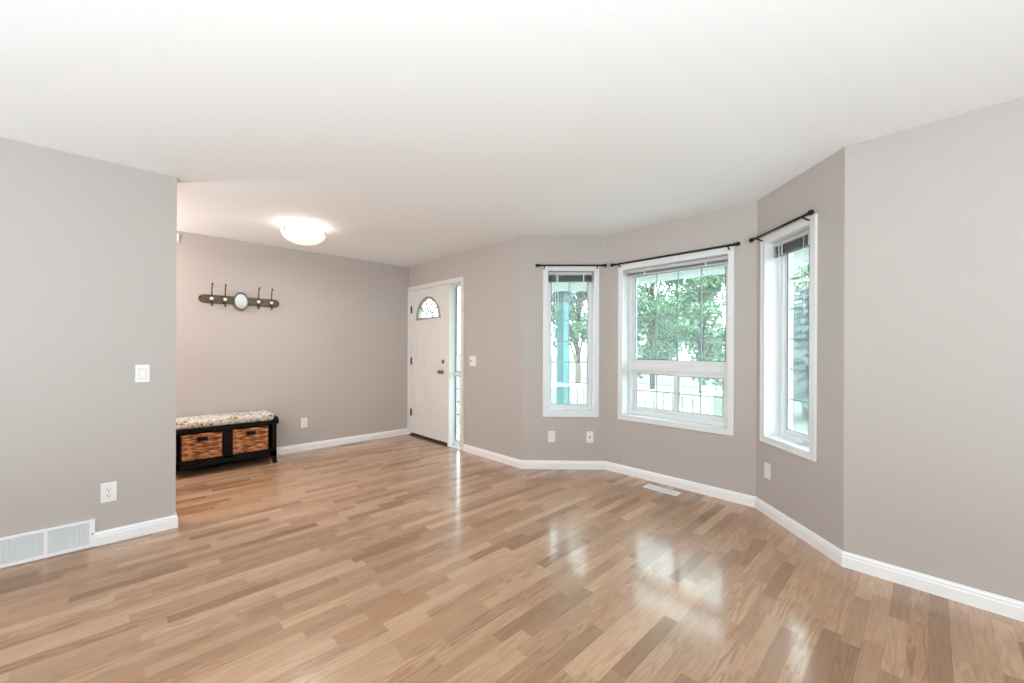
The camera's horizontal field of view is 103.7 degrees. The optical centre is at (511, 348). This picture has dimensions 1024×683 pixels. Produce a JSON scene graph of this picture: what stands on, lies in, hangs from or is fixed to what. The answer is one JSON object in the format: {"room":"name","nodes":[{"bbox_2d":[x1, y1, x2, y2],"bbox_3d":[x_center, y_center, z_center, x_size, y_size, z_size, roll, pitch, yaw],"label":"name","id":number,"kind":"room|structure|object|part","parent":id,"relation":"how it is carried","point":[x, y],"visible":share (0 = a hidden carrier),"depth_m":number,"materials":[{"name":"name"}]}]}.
{"room":"empty living room","nodes":[
{"label":"empty living room","id":0,"kind":"room"},
{"bbox_2d":[0,137,176,537],"bbox_3d":[-3.739,0.169,1.547,3.758,2.740,0.120,0,0,-44],"label":"wall","id":1,"kind":"structure","parent":0,"point":[88,246],"depth_m":2.50,"materials":[{"name":"grey paint"}]},
{"bbox_2d":[0,519,94,568],"bbox_3d":[-2.769,1.156,2.389,0.409,0.170,0.016,0,0,-44],"label":"air vent","id":2,"kind":"object","parent":1,"relation":"in","point":[45,543],"visible":1,"depth_m":2.39,"materials":[{"name":"white metal"}]},
{"bbox_2d":[100,481,116,502],"bbox_3d":[-2.580,0.918,2.575,0.075,0.125,0.010,0,0,-44],"label":"wall outlet","id":3,"kind":"object","parent":1,"relation":"attached to","point":[108,491],"visible":1,"depth_m":2.57,"materials":[{"name":"white plastic"}]},
{"bbox_2d":[95,515,177,546],"bbox_3d":[-2.478,1.201,2.671,0.402,0.087,0.013,0,0,-44],"label":"baseboard","id":4,"kind":"structure","parent":1,"relation":"attached to","point":[117,534],"depth_m":2.66,"materials":[{"name":"white paint"}]},
{"bbox_2d":[135,365,149,381],"bbox_3d":[-2.463,0.164,2.683,0.072,0.117,0.013,0,0,-44],"label":"light switch","id":5,"kind":"object","parent":1,"relation":"attached to","point":[142,372],"visible":1,"depth_m":2.68,"materials":[{"name":"white plastic"}]},
{"bbox_2d":[176,231,408,446],"bbox_3d":[-3.587,0.170,4.017,5.602,2.740,0.150,0,0,-44],"label":"wall","id":6,"kind":"structure","parent":0,"point":[332,354],"depth_m":4.83,"materials":[{"name":"grey paint"}]},
{"bbox_2d":[198,283,278,310],"bbox_3d":[-2.977,-0.557,4.433,0.754,0.270,0.091,0,0,-44],"label":"coat rack","id":7,"kind":"object","parent":6,"relation":"attached to","point":[240,300],"visible":1,"depth_m":4.43,"materials":[{"name":"brown metal"}]},
{"bbox_3d":[-2.992,-0.524,4.444,0.143,0.204,0.020,0,0,-44],"label":"mirror frame","id":8,"kind":"part","parent":7,"relation":"part of","materials":[{"name":"grey metal"}]},
{"bbox_2d":[235,294,246,308],"bbox_3d":[-2.995,-0.524,4.448,0.118,0.168,0.010,0,0,-44],"label":"mirror","id":9,"kind":"object","parent":7,"relation":"attached to","point":[240,299],"depth_m":4.44,"materials":[{"name":"glass"}]},
{"bbox_2d":[301,418,306,427],"bbox_3d":[-2.540,0.904,4.917,0.072,0.117,0.010,0,0,-44],"label":"wall outlet","id":10,"kind":"object","parent":6,"relation":"attached to","point":[303,420],"visible":1,"depth_m":4.91,"materials":[{"name":"white plastic"}]},
{"bbox_2d":[277,428,406,454],"bbox_3d":[-3.535,1.196,3.958,5.602,0.087,0.013,0,0,-44],"label":"baseboard","id":11,"kind":"structure","parent":6,"relation":"attached to","point":[332,442],"depth_m":5.19,"materials":[{"name":"white paint"}]},
{"bbox_2d":[409,236,522,459],"bbox_3d":[-0.633,0.182,5.131,0.200,2.740,2.341,0,0,-44],"label":"wall","id":12,"kind":"structure","parent":0,"point":[493,274],"depth_m":4.57,"materials":[{"name":"grey paint"}]},
{"bbox_2d":[407,276,464,450],"bbox_3d":[-1.001,0.179,5.466,0.265,2.146,1.344,0,0,-44],"label":"door","id":13,"kind":"structure","parent":12,"relation":"in","point":[433,373],"depth_m":5.38,"materials":[{"name":"white paint"}]},
{"bbox_3d":[-1.156,-0.562,5.536,0.020,0.319,0.606,0,0,-44],"label":"fan window trim","id":14,"kind":"part","parent":13,"relation":"part of","materials":[{"name":"beige"}]},
{"bbox_3d":[-0.694,1.245,5.106,0.116,0.014,0.253,0,0,-44],"label":"sidelight sill","id":15,"kind":"part","parent":13,"relation":"part of","materials":[{"name":"white plastic"}]},
{"bbox_3d":[-0.639,0.203,5.154,0.033,2.074,0.253,0,0,-44],"label":"sidelight frame","id":16,"kind":"part","parent":13,"relation":"part of","materials":[{"name":"white plastic"}]},
{"bbox_2d":[470,356,475,365],"bbox_3d":[-0.473,0.146,4.808,0.018,0.117,0.118,0,0,-44],"label":"light switch","id":17,"kind":"object","parent":12,"relation":"attached to","point":[472,358],"visible":1,"depth_m":4.80,"materials":[{"name":"white plastic"}]},
{"bbox_2d":[463,444,521,468],"bbox_3d":[-0.246,1.210,4.571,0.013,0.087,1.002,0,0,-44],"label":"baseboard","id":18,"kind":"structure","parent":12,"relation":"attached to","point":[514,462],"depth_m":4.53,"materials":[{"name":"white paint"}]},
{"bbox_2d":[0,0,1023,267],"bbox_3d":[-0.560,-1.228,0.675,7.522,0.080,9.156,0,0,-44],"label":"ceiling","id":19,"kind":"structure","parent":0,"point":[411,133],"depth_m":1.89,"materials":[{"name":"white paint"}]},
{"bbox_2d":[280,222,326,245],"bbox_3d":[-2.016,-1.102,3.895,0.400,0.184,0.405,0,0,-44],"label":"ceiling lamp","id":20,"kind":"object","parent":19,"relation":"attached to","point":[301,233],"visible":1,"depth_m":3.79,"materials":[{"name":"white glass"}]},
{"bbox_2d":[0,434,1023,682],"bbox_3d":[-0.571,1.402,0.675,7.522,0.300,9.156,0,0,-44],"label":"floor","id":21,"kind":"structure","parent":0,"point":[406,558],"depth_m":2.05,"materials":[{"name":"brown wood"}]},
{"bbox_2d":[176,410,278,475],"bbox_3d":[-3.003,0.968,4.211,0.918,0.548,0.356,0,0,-44],"label":"storage bench","id":22,"kind":"object","parent":21,"relation":"on","point":[226,422],"visible":0.66,"depth_m":4.11,"materials":[{"name":"black wood"}]},
{"bbox_2d":[177,430,222,461],"bbox_3d":[-3.141,0.956,4.057,0.338,0.248,0.312,0,0,-44],"label":"wicker basket","id":23,"kind":"object","parent":22,"relation":"in","point":[201,445],"visible":0.97,"depth_m":3.95,"materials":[{"name":"brown wicker"}]},
{"bbox_2d":[176,410,273,429],"bbox_3d":[-3.003,0.737,4.212,0.842,0.085,0.337,0,0,-44],"label":"cushion","id":24,"kind":"object","parent":22,"relation":"on","point":[260,417],"depth_m":4.12,"materials":[{"name":"fabric"}]},
{"bbox_2d":[233,425,268,453],"bbox_3d":[-2.849,0.957,4.338,0.338,0.248,0.312,0,0,-44],"label":"wicker basket","id":25,"kind":"object","parent":22,"relation":"in","point":[254,438],"visible":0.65,"depth_m":4.24,"materials":[{"name":"brown wicker"}]},
{"bbox_3d":[-2.683,0.781,4.515,0.036,0.075,0.352,0,0,-44],"label":"rail","id":26,"kind":"part","parent":22,"relation":"part of","materials":[{"name":"black wood"}]},
{"bbox_2d":[341,441,365,445],"bbox_3d":[-2.074,1.243,5.279,0.290,0.006,0.095,0,0,-44],"label":"floor vent","id":27,"kind":"object","parent":21,"relation":"in","point":[360,442],"visible":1,"depth_m":5.27,"materials":[{"name":"beige metal"}]},
{"bbox_2d":[643,484,680,495],"bbox_3d":[1.335,1.257,3.586,0.105,0.006,0.310,0,0,-44],"label":"floor vent","id":28,"kind":"object","parent":21,"relation":"in","point":[652,487],"visible":1,"depth_m":3.58,"materials":[{"name":"white metal"}]},
{"bbox_2d":[522,236,606,460],"bbox_3d":[0.547,0.187,4.310,0.877,2.740,0.200,0,0,1],"label":"wall","id":29,"kind":"structure","parent":0,"point":[570,444],"depth_m":4.21,"materials":[{"name":"grey paint"}]},
{"bbox_2d":[548,431,554,441],"bbox_3d":[0.414,0.918,4.208,0.072,0.117,0.009,0,0,1],"label":"wall outlet","id":30,"kind":"object","parent":29,"relation":"attached to","point":[551,434],"visible":1,"depth_m":4.21,"materials":[{"name":"white plastic"}]},
{"bbox_2d":[521,460,605,469],"bbox_3d":[0.538,1.213,4.203,0.882,0.087,0.013,0,0,1],"label":"baseboard","id":31,"kind":"structure","parent":29,"relation":"attached to","point":[525,464],"depth_m":4.20,"materials":[{"name":"white paint"}]},
{"bbox_2d":[543,266,598,416],"bbox_3d":[0.616,-0.078,4.301,0.582,1.576,0.216,0,0,1],"label":"window","id":32,"kind":"structure","parent":29,"relation":"in","point":[591,409],"depth_m":4.22,"materials":[{"name":"white plastic"}]},
{"bbox_2d":[551,282,586,403],"bbox_3d":[0.618,-0.083,4.368,0.390,1.358,0.007,0,0,1],"label":"window pane","id":33,"kind":"object","parent":32,"relation":"attached to","point":[569,299],"depth_m":4.36,"materials":[{"name":"clear glass"}]},
{"bbox_3d":[0.618,-0.083,4.359,0.458,1.426,0.040,0,0,1],"label":"casement sash","id":34,"kind":"part","parent":32,"relation":"part of","materials":[{"name":"white plastic"}]},
{"bbox_2d":[548,272,591,364],"bbox_3d":[0.617,-0.322,4.271,0.466,0.980,0.040,0,0,1],"label":"mini blind","id":35,"kind":"object","parent":32,"relation":"attached to","point":[555,278],"visible":1,"depth_m":4.26,"materials":[{"name":"grey plastic"}]},
{"bbox_3d":[0.462,-0.310,4.261,0.012,0.955,0.012,0,0,-21],"label":"lift cord","id":36,"kind":"part","parent":35,"relation":"part of","materials":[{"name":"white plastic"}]},
{"bbox_3d":[0.619,-0.714,4.275,0.460,0.011,0.025,0,0,1],"label":"rail","id":37,"kind":"part","parent":35,"relation":"part of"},
{"bbox_2d":[535,264,606,268],"bbox_3d":[0.610,-0.844,4.172,0.738,0.070,0.072,0,0,1],"label":"curtain rod","id":38,"kind":"object","parent":29,"relation":"attached to","point":[536,265],"visible":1,"depth_m":4.15,"materials":[{"name":"black metal"}]},
{"bbox_3d":[0.610,-0.861,4.154,0.640,0.016,0.016,0,0,1],"label":"rod","id":39,"kind":"part","parent":38,"relation":"part of","materials":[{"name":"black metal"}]},
{"bbox_2d":[586,431,592,442],"bbox_3d":[0.813,0.922,4.200,0.072,0.117,0.011,0,0,1],"label":"jack plate","id":40,"kind":"object","parent":29,"relation":"attached to","point":[589,435],"visible":1,"depth_m":4.20,"materials":[{"name":"white plastic"}]},
{"bbox_2d":[606,201,756,495],"bbox_3d":[1.537,0.191,3.771,0.200,2.740,1.389,0,0,-44],"label":"wall","id":41,"kind":"structure","parent":0,"point":[727,462],"depth_m":3.50,"materials":[{"name":"grey paint"}]},
{"bbox_2d":[610,242,739,267],"bbox_3d":[1.434,-0.832,3.685,0.072,0.070,1.205,0,0,-44],"label":"curtain rod","id":42,"kind":"object","parent":41,"relation":"attached to","point":[736,243],"visible":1,"depth_m":3.59,"materials":[{"name":"black metal"}]},
{"bbox_2d":[618,246,734,435],"bbox_3d":[1.527,-0.065,3.771,0.216,1.561,1.079,0,0,-44],"label":"window","id":43,"kind":"structure","parent":41,"relation":"in","point":[629,366],"depth_m":3.81,"materials":[{"name":"white plastic"}]},
{"bbox_2d":[638,375,673,408],"bbox_3d":[1.433,0.423,3.981,0.007,0.342,0.410,0,0,-44],"label":"grille","id":44,"kind":"object","parent":43,"relation":"attached to","point":[656,391],"depth_m":3.98,"materials":[{"name":"grey plastic"}]},
{"bbox_3d":[1.426,0.423,3.974,0.024,0.414,0.482,0,0,-44],"label":"sliding sash","id":45,"kind":"part","parent":43,"relation":"part of","materials":[{"name":"white plastic"}]},
{"bbox_2d":[627,256,727,276],"bbox_3d":[1.508,-0.749,3.750,0.040,0.085,0.963,0,0,-44],"label":"mini blind","id":46,"kind":"object","parent":43,"relation":"attached to","point":[723,259],"visible":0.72,"depth_m":3.70,"materials":[{"name":"grey plastic"}]},
{"bbox_3d":[1.563,-0.064,3.806,0.085,1.461,0.979,0,0,-44],"label":"frame","id":47,"kind":"part","parent":43,"relation":"part of","materials":[{"name":"white plastic"}]},
{"bbox_3d":[1.570,-0.313,3.811,0.030,0.904,0.911,0,0,-44],"label":"fixed sash","id":48,"kind":"part","parent":43,"relation":"part of","materials":[{"name":"white plastic"}]},
{"bbox_2d":[637,268,724,360],"bbox_3d":[1.577,-0.313,3.817,0.007,0.848,0.855,0,0,-44],"label":"grille","id":49,"kind":"object","parent":43,"relation":"attached to","point":[701,291],"depth_m":3.81,"materials":[{"name":"grey plastic"}]},
{"bbox_3d":[1.705,0.424,3.646,0.024,0.414,0.482,0,0,-44],"label":"sliding sash","id":50,"kind":"part","parent":43,"relation":"part of","materials":[{"name":"white plastic"}]},
{"bbox_2d":[679,378,722,413],"bbox_3d":[1.712,0.424,3.653,0.007,0.330,0.398,0,0,-44],"label":"grille","id":51,"kind":"object","parent":43,"relation":"attached to","point":[680,412],"depth_m":3.71,"materials":[{"name":"grey"}]},
{"bbox_2d":[605,461,755,507],"bbox_3d":[1.456,1.217,3.697,0.013,0.087,1.389,0,0,-44],"label":"baseboard","id":52,"kind":"structure","parent":41,"relation":"attached to","point":[732,496],"depth_m":3.59,"materials":[{"name":"white paint"}]},
{"bbox_2d":[756,147,844,550],"bbox_3d":[2.038,0.193,2.768,0.200,2.740,0.861,0,0,1],"label":"wall","id":53,"kind":"structure","parent":0,"point":[808,492],"depth_m":2.51,"materials":[{"name":"grey paint"}]},
{"bbox_2d":[764,462,770,479],"bbox_3d":[1.937,0.926,3.054,0.008,0.117,0.072,0,0,1],"label":"blank plate","id":54,"kind":"object","parent":53,"relation":"attached to","point":[767,467],"visible":1,"depth_m":3.05,"materials":[{"name":"white plastic"}]},
{"bbox_2d":[749,210,813,242],"bbox_3d":[1.908,-0.842,2.860,0.072,0.070,0.690,0,0,1],"label":"curtain rod","id":55,"kind":"object","parent":53,"relation":"attached to","point":[810,212],"visible":1,"depth_m":2.78,"materials":[{"name":"black metal"}]},
{"bbox_3d":[1.890,-0.860,2.861,0.016,0.016,0.592,0,0,1],"label":"rod","id":56,"kind":"part","parent":55,"relation":"part of","materials":[{"name":"black metal"}]},
{"bbox_2d":[759,214,817,461],"bbox_3d":[2.033,-0.070,2.841,0.216,1.574,0.580,0,0,1],"label":"window","id":57,"kind":"structure","parent":53,"relation":"in","point":[776,312],"depth_m":3.05,"materials":[{"name":"white plastic"}]},
{"bbox_2d":[774,229,809,307],"bbox_3d":[2.005,-0.538,2.842,0.040,0.530,0.464,0,0,1],"label":"mini blind","id":58,"kind":"object","parent":57,"relation":"attached to","point":[799,241],"visible":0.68,"depth_m":2.87,"materials":[{"name":"grey plastic"}]},
{"bbox_3d":[2.010,-0.701,2.841,0.025,0.011,0.458,0,0,1],"label":"rail","id":59,"kind":"part","parent":58,"relation":"part of","materials":[{"name":"white plastic"}]},
{"bbox_3d":[1.990,-0.526,2.741,0.012,0.505,0.012,0,0,24],"label":"lift cord","id":60,"kind":"part","parent":58,"relation":"part of","materials":[{"name":"white plastic"}]},
{"bbox_3d":[2.086,-0.070,2.840,0.080,1.474,0.480,0,0,1],"label":"frame","id":61,"kind":"part","parent":57,"relation":"part of","materials":[{"name":"white plastic"}]},
{"bbox_3d":[2.091,-0.075,2.840,0.040,1.424,0.456,0,0,1],"label":"casement sash","id":62,"kind":"part","parent":57,"relation":"part of","materials":[{"name":"clear glass"}]},
{"bbox_2d":[790,246,809,433],"bbox_3d":[2.100,-0.075,2.840,0.007,1.356,0.388,0,0,1],"label":"window pane","id":63,"kind":"object","parent":57,"relation":"attached to","point":[809,246],"depth_m":2.84,"materials":[{"name":"clear glass"}]},
{"bbox_2d":[755,497,842,565],"bbox_3d":[1.928,1.219,2.768,0.013,0.087,0.866,0,0,1],"label":"baseboard","id":64,"kind":"structure","parent":53,"relation":"attached to","point":[834,553],"depth_m":2.67,"materials":[{"name":"white paint"}]},
{"bbox_2d":[843,97,1023,601],"bbox_3d":[3.336,0.199,1.023,0.200,2.740,3.847,0,0,-44],"label":"wall","id":65,"kind":"structure","parent":0,"point":[933,485],"depth_m":2.07,"materials":[{"name":"grey paint"}]},
{"bbox_2d":[842,551,1023,621],"bbox_3d":[3.253,1.225,0.952,0.013,0.087,3.852,0,0,-44],"label":"baseboard","id":66,"kind":"structure","parent":65,"relation":"attached to","point":[994,603],"depth_m":2.06,"materials":[{"name":"white paint"}]},
{"label":"outside","id":67,"kind":"structure","parent":0,"visible":0},
{"bbox_2d":[457,355,807,432],"bbox_3d":[0.399,1.906,21.209,150.000,0.300,150.000,0,0,-44],"label":"ground","id":68,"kind":"structure","parent":67,"point":[801,425],"depth_m":13.45,"materials":[{"name":"green plant"}]},
{"bbox_2d":[457,425,459,440],"bbox_3d":[1.089,1.574,5.287,1.190,0.370,5.700,0,0,-44],"label":"porch deck","id":69,"kind":"object","parent":68,"relation":"on","point":[458,429],"depth_m":6.56,"materials":[{"name":"white"}]},
{"bbox_2d":[553,291,572,403],"bbox_3d":[0.787,0.256,6.247,0.220,2.264,0.220,0,0,-44],"label":"porch post","id":70,"kind":"object","parent":69,"relation":"on","point":[562,305],"visible":0.58,"depth_m":6.19,"materials":[{"name":"teal paint"}]},
{"bbox_2d":[551,381,713,414],"bbox_3d":[0.982,0.909,6.042,0.120,0.960,3.860,0,0,-44],"label":"porch railing","id":71,"kind":"object","parent":69,"relation":"on","point":[706,402],"visible":0.24,"depth_m":5.05,"materials":[{"name":"white paint"}]},
{"bbox_3d":[1.547,0.549,5.457,0.060,0.045,1.995,0,0,-44],"label":"rail","id":72,"kind":"part","parent":71,"relation":"part of","materials":[{"name":"white paint"}]},
{"bbox_3d":[2.279,0.914,4.695,0.120,0.960,0.120,0,0,-44],"label":"newel post","id":73,"kind":"part","parent":71,"relation":"part of","materials":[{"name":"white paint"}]},
{"bbox_2d":[552,291,586,403],"bbox_3d":[2.014,-1.175,12.948,2.687,5.885,2.510,0,0,-44],"label":"leafy tree","id":74,"kind":"object","parent":68,"relation":"on","point":[577,329],"visible":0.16,"depth_m":12.84,"materials":[{"name":"green plant"}]},
{"bbox_2d":[458,364,722,388],"bbox_3d":[6.164,1.772,26.756,8.000,0.014,110.000,0,0,-44],"label":"road","id":75,"kind":"structure","parent":68,"relation":"on","point":[667,380],"depth_m":23.24,"materials":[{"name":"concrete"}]},
{"bbox_2d":[637,277,696,389],"bbox_3d":[5.866,-1.996,16.527,4.059,7.557,4.474,0,0,10],"label":"leafy tree","id":76,"kind":"object","parent":68,"relation":"on","point":[647,351],"visible":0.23,"depth_m":15.79,"materials":[{"name":"green plant"}]},
{"bbox_2d":[551,378,793,397],"bbox_3d":[2.129,1.748,22.873,1.600,0.029,110.000,0,0,-44],"label":"sidewalk","id":77,"kind":"structure","parent":68,"relation":"on","point":[690,390],"depth_m":17.77,"materials":[{"name":"concrete"}]},
{"bbox_2d":[637,316,708,360],"bbox_3d":[16.053,-0.938,43.894,8.800,5.520,9.800,0,0,-44],"label":"house","id":78,"kind":"structure","parent":68,"relation":"on","point":[683,355],"depth_m":38.59,"materials":[{"name":"white"}]},
{"bbox_2d":[639,277,724,359],"bbox_3d":[12.760,-3.401,30.434,5.517,10.423,6.284,0,0,-44],"label":"leafy tree","id":79,"kind":"object","parent":68,"relation":"on","point":[716,297],"visible":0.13,"depth_m":29.62,"materials":[{"name":"green plant"}]},
{"bbox_2d":[650,274,724,392],"bbox_3d":[5.961,-1.633,12.957,2.623,6.833,2.875,0,0,-44],"label":"leafy tree","id":80,"kind":"object","parent":68,"relation":"on","point":[712,350],"visible":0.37,"depth_m":12.35,"materials":[{"name":"green plant"}]},
{"bbox_2d":[793,280,808,419],"bbox_3d":[7.501,0.022,10.218,2.874,3.528,2.873,0,0,7],"label":"spruce tree","id":81,"kind":"object","parent":68,"relation":"on","point":[800,330],"visible":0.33,"depth_m":9.85,"materials":[{"name":"green plant"}]},
{"bbox_2d":[793,263,808,324],"bbox_3d":[17.872,-3.099,23.793,4.275,9.864,5.984,0,0,23],"label":"leafy tree","id":82,"kind":"object","parent":68,"relation":"on","point":[801,271],"visible":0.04,"depth_m":22.43,"materials":[{"name":"green plant"}]},
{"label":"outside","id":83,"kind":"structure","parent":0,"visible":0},
{"bbox_2d":[552,247,808,294],"bbox_3d":[1.455,-1.087,5.559,0.200,0.425,6.800,0,0,-44],"label":"beam","id":84,"kind":"structure","parent":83,"point":[798,255],"depth_m":4.92,"materials":[{"name":"white paint"}]}
]}

